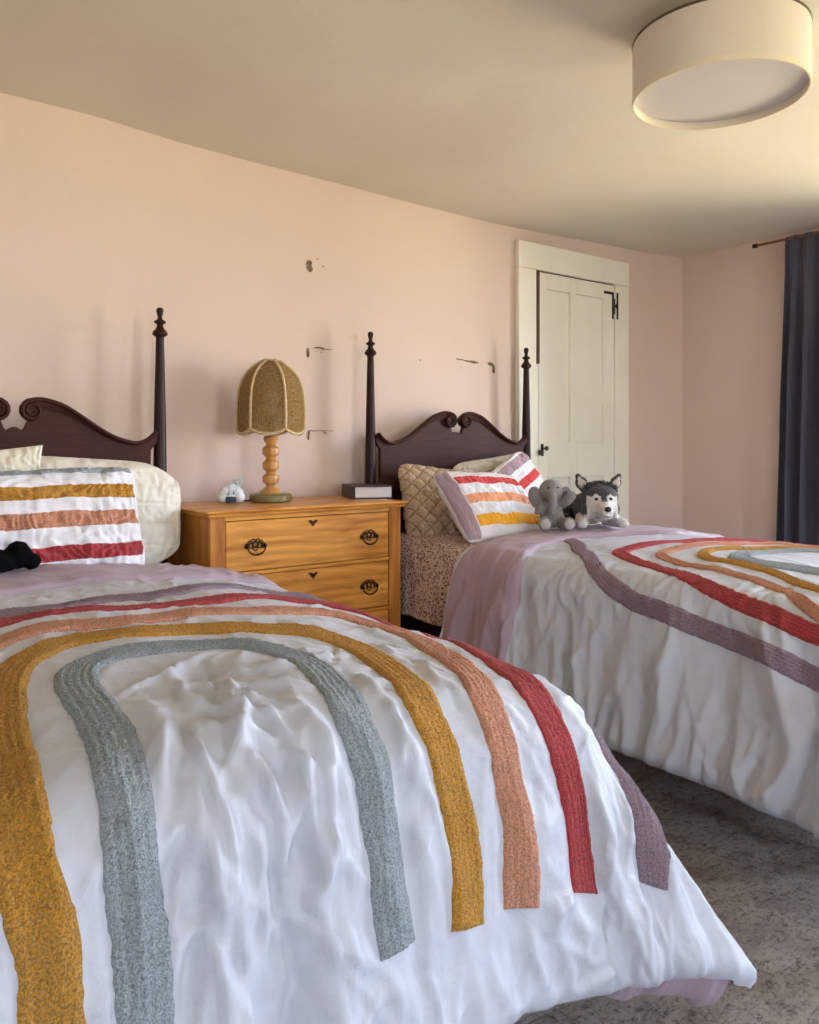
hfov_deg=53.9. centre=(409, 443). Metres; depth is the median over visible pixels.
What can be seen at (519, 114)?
ceiling
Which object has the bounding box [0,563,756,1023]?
duvet
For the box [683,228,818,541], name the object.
wall
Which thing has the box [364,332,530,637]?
bed
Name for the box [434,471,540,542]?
pillow
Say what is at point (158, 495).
pillow
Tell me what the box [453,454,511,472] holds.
pillow
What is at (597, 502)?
plush husky
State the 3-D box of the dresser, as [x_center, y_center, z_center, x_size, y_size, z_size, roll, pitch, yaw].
[-0.510,0.688,3.338,0.907,0.885,0.483,0,0,-38]
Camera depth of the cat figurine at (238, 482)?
3.38 m
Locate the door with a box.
[536,271,617,528]
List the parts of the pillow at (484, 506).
panel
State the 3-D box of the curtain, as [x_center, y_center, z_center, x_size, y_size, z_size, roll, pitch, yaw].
[2.449,-0.087,4.614,0.101,2.310,0.734,0,0,-38]
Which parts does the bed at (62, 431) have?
scroll moulding, headboard panel, cornice, scroll moulding, post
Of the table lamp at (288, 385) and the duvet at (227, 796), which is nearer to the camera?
the duvet at (227, 796)
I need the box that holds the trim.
[515,239,628,521]
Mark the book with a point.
(366, 490)
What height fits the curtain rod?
0.056 m
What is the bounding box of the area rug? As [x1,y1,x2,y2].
[514,748,818,1023]
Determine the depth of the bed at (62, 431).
2.91 m
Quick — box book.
[342,483,392,498]
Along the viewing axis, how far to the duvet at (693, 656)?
2.40 m
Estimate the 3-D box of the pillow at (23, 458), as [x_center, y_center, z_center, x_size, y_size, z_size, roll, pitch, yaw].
[-1.431,0.215,2.427,0.670,0.418,0.185,0,0,-39]
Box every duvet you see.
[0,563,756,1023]
[439,524,818,840]
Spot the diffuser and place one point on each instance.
(744, 90)
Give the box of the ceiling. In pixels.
[0,0,818,256]
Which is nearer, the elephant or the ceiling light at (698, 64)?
the ceiling light at (698, 64)
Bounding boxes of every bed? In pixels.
[0,307,167,562]
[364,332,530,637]
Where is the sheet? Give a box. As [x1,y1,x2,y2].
[400,532,479,625]
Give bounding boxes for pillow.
[0,445,42,470]
[0,467,144,564]
[40,456,180,564]
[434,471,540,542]
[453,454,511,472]
[490,452,543,495]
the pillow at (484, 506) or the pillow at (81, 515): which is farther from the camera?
the pillow at (484, 506)
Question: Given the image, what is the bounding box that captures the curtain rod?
[752,231,818,247]
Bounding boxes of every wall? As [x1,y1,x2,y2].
[0,93,682,528]
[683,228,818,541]
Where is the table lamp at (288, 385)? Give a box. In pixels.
[235,359,305,502]
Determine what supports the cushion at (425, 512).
on the mattress
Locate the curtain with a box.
[776,231,818,544]
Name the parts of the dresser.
drawer, rail, drawer, drawer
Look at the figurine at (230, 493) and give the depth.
3.25 m
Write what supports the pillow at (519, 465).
on the mattress
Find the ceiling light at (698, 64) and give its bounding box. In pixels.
[632,0,812,130]
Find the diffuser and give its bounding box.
[635,59,808,121]
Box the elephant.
[528,479,575,530]
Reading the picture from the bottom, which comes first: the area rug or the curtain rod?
the area rug
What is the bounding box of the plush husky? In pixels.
[562,473,628,527]
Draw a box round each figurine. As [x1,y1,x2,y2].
[217,483,244,503]
[233,477,246,497]
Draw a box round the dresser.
[168,495,407,626]
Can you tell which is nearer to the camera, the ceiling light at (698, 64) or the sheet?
the ceiling light at (698, 64)
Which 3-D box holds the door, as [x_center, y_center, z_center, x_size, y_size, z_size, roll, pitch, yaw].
[1.018,0.060,4.813,0.728,2.100,0.069,0,0,-38]
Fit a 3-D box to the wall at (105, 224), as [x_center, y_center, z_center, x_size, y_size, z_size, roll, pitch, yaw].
[-0.788,-0.180,3.567,6.800,2.620,0.156,0,0,-38]
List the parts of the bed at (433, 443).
post, cornice, scroll moulding, rail, headboard panel, cornice, scroll moulding, post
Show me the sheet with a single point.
(427, 562)
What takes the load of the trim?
attached to the wall at (105, 224)
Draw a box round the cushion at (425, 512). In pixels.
[398,464,462,535]
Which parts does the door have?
panel, panel, panel, panel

